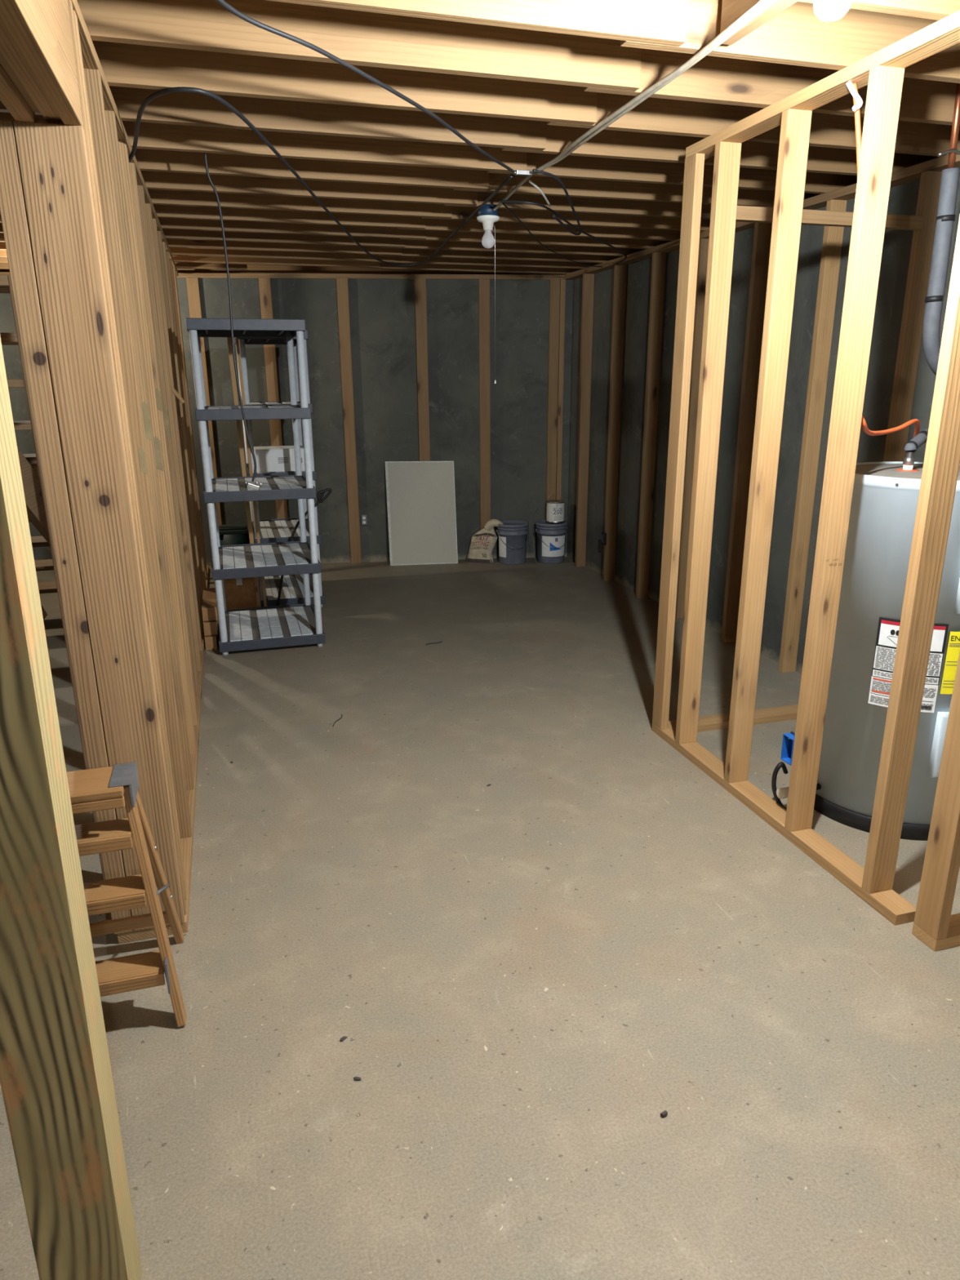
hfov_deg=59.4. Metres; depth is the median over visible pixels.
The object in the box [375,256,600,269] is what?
joist
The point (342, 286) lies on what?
stud
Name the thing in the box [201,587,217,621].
board
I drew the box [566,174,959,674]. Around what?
wall
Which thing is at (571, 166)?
joist
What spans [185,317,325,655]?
shelving unit
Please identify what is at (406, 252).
joist
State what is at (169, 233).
joist
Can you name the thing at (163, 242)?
stud
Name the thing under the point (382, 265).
joist
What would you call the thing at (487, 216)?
ceiling light
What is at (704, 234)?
plate
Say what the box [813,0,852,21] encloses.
ceiling light
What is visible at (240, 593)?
cardboard box
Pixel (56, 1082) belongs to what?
post
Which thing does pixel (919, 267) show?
stud
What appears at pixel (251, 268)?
trim
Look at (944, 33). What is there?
plate
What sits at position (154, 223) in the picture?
stud
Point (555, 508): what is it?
paint can
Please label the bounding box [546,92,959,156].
joist
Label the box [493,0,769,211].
cable
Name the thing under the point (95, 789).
step ladder
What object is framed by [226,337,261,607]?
wood strip
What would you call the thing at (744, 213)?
brace
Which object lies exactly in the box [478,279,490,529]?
stud
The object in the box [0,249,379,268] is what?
joist
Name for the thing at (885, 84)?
stud
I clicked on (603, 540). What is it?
switch box
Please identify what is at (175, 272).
stud
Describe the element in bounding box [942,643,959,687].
print
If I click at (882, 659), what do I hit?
print
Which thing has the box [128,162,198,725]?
stud
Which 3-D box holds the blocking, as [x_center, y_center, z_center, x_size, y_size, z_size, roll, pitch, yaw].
[0.717,-1.665,2.162,0.038,0.140,0.296,-5,18,-16]
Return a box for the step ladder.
[66,762,186,1026]
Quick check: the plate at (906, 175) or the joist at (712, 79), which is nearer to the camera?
the joist at (712, 79)
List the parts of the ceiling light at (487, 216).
bulb, pull chain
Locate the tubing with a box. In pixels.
[845,80,919,437]
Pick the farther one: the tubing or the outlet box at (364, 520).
the outlet box at (364, 520)
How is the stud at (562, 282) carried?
on the floor
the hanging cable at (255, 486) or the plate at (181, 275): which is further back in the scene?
the plate at (181, 275)
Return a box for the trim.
[0,264,565,275]
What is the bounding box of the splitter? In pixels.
[513,169,533,176]
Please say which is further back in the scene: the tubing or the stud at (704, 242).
the stud at (704, 242)
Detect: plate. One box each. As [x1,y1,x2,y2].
[0,271,573,279]
[71,0,132,156]
[116,927,155,943]
[129,155,178,275]
[180,632,204,932]
[565,238,679,279]
[651,720,915,925]
[685,9,959,159]
[697,713,729,732]
[699,229,709,239]
[734,221,755,232]
[753,704,798,724]
[802,182,857,209]
[889,154,948,187]
[911,913,959,951]
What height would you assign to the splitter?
0.018 m
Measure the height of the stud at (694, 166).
2.421 m
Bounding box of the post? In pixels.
[0,336,142,1279]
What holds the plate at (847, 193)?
on the wall at (903, 198)
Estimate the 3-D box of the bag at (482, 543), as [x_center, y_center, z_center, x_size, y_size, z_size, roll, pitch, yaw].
[0.045,-0.924,7.816,0.371,0.407,0.102,6,18,19]
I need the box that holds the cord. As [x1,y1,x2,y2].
[771,761,787,809]
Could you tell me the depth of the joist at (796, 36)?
2.43 m
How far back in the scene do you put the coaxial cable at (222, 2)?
2.36 m
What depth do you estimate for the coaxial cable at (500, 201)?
4.50 m
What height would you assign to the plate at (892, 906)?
0.038 m
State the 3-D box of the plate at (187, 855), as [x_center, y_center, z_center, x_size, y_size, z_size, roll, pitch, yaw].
[-1.371,0.436,4.055,0.043,0.038,3.309,-5,18,-16]
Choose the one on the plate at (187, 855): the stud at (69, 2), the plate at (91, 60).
the stud at (69, 2)
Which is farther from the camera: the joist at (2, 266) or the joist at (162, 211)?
the joist at (2, 266)
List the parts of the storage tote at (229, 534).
lid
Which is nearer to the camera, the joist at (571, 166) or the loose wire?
the joist at (571, 166)
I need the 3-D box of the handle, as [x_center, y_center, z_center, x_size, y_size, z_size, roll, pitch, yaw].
[-1.274,-0.638,6.072,0.460,0.889,0.028,-5,18,-16]
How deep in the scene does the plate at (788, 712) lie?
4.17 m
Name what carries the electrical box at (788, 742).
attached to the stud at (885, 84)
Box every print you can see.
[278,457,302,463]
[549,542,561,551]
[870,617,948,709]
[870,647,940,710]
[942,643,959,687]
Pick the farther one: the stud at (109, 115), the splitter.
the splitter
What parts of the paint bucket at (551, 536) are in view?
lid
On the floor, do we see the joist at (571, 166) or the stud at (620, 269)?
the stud at (620, 269)
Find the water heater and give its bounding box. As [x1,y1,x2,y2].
[776,451,959,840]
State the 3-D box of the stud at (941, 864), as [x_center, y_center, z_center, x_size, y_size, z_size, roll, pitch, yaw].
[1.339,-0.287,2.163,0.038,2.421,0.089,-5,18,-16]
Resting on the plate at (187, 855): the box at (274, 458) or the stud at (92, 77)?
the stud at (92, 77)
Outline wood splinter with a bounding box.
[170,386,185,403]
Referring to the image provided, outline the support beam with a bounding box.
[0,0,83,128]
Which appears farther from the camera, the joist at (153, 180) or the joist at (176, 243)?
the joist at (176, 243)
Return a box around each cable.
[128,86,513,266]
[204,152,262,489]
[215,0,515,173]
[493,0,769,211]
[498,200,626,265]
[502,202,602,267]
[532,168,582,235]
[533,0,778,173]
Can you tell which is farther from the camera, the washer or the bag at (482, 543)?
the bag at (482, 543)
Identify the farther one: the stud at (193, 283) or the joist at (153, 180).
the stud at (193, 283)
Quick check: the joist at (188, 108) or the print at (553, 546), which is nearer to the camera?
the joist at (188, 108)
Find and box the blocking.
[720,0,796,44]
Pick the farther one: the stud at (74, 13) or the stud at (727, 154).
the stud at (727, 154)
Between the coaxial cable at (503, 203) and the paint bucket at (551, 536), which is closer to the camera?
the coaxial cable at (503, 203)
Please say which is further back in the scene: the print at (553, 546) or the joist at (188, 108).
the print at (553, 546)
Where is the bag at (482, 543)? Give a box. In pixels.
[466,519,503,563]
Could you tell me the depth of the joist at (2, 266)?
6.69 m
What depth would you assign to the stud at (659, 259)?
6.15 m
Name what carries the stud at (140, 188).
on the plate at (187, 855)
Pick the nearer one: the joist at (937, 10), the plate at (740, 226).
the joist at (937, 10)
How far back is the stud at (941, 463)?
2.43 m
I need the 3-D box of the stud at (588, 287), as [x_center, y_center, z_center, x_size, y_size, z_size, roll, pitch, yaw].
[0.905,-1.849,7.314,0.089,2.459,0.038,-5,18,-16]
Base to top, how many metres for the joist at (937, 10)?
0.238 m
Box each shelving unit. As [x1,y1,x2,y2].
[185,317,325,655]
[233,329,324,607]
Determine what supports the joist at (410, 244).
on the plate at (674, 245)
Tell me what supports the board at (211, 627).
on the board at (211, 641)
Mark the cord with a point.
(781, 764)
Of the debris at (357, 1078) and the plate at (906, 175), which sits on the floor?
the debris at (357, 1078)
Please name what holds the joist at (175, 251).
on the plate at (140, 181)
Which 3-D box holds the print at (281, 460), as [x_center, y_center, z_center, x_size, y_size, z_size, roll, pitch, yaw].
[-1.364,-1.294,6.051,0.170,0.040,0.001,-5,18,-16]
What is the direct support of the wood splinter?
attached to the stud at (148, 212)
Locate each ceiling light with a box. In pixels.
[476,204,499,383]
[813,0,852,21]
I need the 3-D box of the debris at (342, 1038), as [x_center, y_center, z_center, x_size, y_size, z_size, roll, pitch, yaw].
[-0.353,1.027,2.168,0.011,0.006,0.022,14,22,39]
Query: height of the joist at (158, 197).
0.238 m
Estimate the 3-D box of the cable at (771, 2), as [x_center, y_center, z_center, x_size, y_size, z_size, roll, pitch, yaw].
[0.655,-1.579,2.174,0.061,0.017,3.303,-5,18,-14]
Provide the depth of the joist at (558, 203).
4.59 m
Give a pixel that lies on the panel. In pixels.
(421, 495)
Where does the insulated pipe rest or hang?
attached to the water heater
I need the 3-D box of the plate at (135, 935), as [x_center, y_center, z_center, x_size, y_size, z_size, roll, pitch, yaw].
[-1.030,0.903,2.529,0.112,0.038,0.057,-5,18,-16]
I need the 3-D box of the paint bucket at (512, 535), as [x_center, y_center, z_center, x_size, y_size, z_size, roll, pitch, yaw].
[0.302,-0.906,7.814,0.312,0.370,0.302,-5,18,-16]
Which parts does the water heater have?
access panel, access panel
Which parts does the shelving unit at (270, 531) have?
post, post, shelf, slat panel, shelf, shelf, slat panel, slat panel, shelf, slat panel, shelf, post, post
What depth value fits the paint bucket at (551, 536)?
7.75 m
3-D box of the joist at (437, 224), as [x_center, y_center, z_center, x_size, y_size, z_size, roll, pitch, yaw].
[0.523,-2.679,5.303,2.121,0.238,0.038,-5,18,-16]
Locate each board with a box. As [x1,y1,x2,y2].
[0,120,133,934]
[13,120,184,930]
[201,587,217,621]
[203,620,217,635]
[204,635,217,650]
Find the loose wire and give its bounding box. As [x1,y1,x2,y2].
[528,500,543,564]
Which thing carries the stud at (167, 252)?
on the plate at (187, 855)
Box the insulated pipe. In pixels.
[904,83,959,452]
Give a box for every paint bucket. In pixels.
[496,520,528,564]
[534,519,567,563]
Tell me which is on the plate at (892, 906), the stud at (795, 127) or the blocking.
the stud at (795, 127)
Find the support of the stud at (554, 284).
on the floor
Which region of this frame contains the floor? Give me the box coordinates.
[0,556,959,1279]
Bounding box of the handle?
[276,488,332,605]
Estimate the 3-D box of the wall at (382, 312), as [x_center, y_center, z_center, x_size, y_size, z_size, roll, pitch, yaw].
[-2.881,-1.880,7.496,7.425,2.459,0.246,-2,17,-5]
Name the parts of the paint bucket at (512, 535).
lid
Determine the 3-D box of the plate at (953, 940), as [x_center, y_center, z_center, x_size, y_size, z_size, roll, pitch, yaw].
[1.749,0.851,2.638,0.877,0.038,0.089,-5,18,-16]
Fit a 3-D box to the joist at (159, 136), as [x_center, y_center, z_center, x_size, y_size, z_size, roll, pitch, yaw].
[-2.378,-1.934,2.949,5.375,0.238,0.038,-5,18,-16]
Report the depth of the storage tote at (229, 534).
6.51 m
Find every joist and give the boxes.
[0,85,546,151]
[0,111,526,172]
[0,213,426,239]
[0,222,405,247]
[0,232,402,255]
[0,241,395,262]
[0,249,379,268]
[0,257,247,270]
[0,263,8,269]
[76,0,641,91]
[92,40,597,124]
[134,148,488,190]
[140,170,477,205]
[146,188,452,217]
[153,204,426,229]
[266,0,688,46]
[358,262,582,274]
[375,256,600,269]
[378,248,622,262]
[380,240,644,256]
[397,218,702,240]
[400,230,671,248]
[421,206,710,231]
[444,191,711,219]
[453,173,821,207]
[487,152,857,194]
[502,121,933,175]
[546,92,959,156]
[583,48,959,126]
[620,0,959,83]
[789,0,959,20]
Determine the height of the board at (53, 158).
2.152 m
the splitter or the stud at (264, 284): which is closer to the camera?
the splitter
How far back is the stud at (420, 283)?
7.42 m
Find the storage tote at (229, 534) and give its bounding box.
[218,523,249,545]
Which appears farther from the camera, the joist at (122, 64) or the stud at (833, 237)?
the stud at (833, 237)
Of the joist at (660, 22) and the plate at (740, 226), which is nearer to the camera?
the joist at (660, 22)
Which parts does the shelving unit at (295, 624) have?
post, post, shelf, slat panel, shelf, slat panel, shelf, slat panel, shelf, slat panel, shelf, post, post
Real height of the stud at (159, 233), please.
2.421 m
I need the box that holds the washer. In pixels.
[896,468,918,471]
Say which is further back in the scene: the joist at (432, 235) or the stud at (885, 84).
the joist at (432, 235)
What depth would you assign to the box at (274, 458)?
6.03 m
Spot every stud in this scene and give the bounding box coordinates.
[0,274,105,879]
[45,0,186,915]
[73,10,186,900]
[84,68,191,838]
[104,110,194,790]
[118,139,196,755]
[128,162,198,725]
[137,185,199,696]
[145,203,201,671]
[152,218,202,650]
[157,231,204,632]
[162,241,202,604]
[165,251,204,593]
[169,259,206,588]
[173,266,207,579]
[175,271,207,572]
[186,277,222,525]
[258,278,288,519]
[336,278,361,563]
[414,278,430,461]
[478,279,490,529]
[545,279,559,519]
[555,279,565,500]
[574,273,594,566]
[602,263,626,581]
[635,252,666,598]
[652,153,704,729]
[675,141,741,744]
[675,238,708,618]
[720,222,772,642]
[724,108,812,782]
[777,199,847,672]
[784,65,904,831]
[862,215,959,893]
[883,170,942,462]
[913,651,959,940]
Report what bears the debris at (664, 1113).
on the floor
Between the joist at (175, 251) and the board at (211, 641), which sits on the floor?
the board at (211, 641)
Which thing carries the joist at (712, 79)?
on the plate at (740, 226)
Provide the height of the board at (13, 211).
2.152 m
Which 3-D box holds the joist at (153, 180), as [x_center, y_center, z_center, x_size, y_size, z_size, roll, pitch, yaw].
[-2.593,-2.145,3.639,5.371,0.238,0.038,-5,18,-16]
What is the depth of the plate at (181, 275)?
7.17 m
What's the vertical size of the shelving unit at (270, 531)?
1.962 m
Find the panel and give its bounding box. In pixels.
[384,461,457,565]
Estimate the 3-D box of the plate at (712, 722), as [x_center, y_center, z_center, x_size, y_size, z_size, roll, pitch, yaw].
[1.127,0.416,4.065,0.265,0.038,0.163,-5,18,-16]
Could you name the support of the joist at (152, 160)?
on the plate at (140, 181)
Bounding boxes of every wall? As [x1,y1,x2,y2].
[0,278,573,570]
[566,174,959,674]
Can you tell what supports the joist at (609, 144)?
on the plate at (704, 234)
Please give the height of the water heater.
1.368 m
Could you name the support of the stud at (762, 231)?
on the floor
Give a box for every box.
[223,577,257,609]
[253,445,305,472]
[361,514,367,524]
[600,532,606,545]
[780,730,795,765]
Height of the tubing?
1.069 m
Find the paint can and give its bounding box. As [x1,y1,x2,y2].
[546,492,564,523]
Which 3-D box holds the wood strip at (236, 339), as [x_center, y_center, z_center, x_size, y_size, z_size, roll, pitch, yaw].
[-1.567,-1.073,5.798,0.024,1.900,0.012,-7,18,-15]
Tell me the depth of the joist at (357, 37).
2.40 m
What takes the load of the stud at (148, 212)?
on the plate at (187, 855)
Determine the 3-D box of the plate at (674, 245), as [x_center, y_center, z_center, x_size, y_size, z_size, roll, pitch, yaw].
[1.039,-2.836,6.272,0.220,0.038,2.176,-5,18,-16]
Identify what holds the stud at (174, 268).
on the plate at (187, 855)
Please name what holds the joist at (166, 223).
on the plate at (140, 181)
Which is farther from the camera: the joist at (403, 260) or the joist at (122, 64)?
the joist at (403, 260)
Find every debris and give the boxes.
[339,1036,346,1041]
[353,1076,361,1080]
[660,1110,667,1117]
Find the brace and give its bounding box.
[735,205,924,230]
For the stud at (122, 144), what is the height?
2.421 m
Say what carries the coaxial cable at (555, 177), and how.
hanging from the joist at (571, 166)
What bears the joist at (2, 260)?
on the plate at (140, 181)
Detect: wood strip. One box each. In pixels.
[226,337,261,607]
[235,337,266,606]
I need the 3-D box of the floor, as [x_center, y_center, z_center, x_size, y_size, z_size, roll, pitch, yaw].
[-1.158,0.916,2.757,7.500,0.120,13.600,-5,18,-16]
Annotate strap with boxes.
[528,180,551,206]
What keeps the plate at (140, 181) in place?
on the stud at (122, 144)
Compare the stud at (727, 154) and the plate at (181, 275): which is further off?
the plate at (181, 275)
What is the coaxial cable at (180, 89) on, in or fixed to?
attached to the joist at (122, 64)
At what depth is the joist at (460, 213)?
4.96 m
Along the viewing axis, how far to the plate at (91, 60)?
2.33 m
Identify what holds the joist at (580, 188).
on the plate at (674, 245)

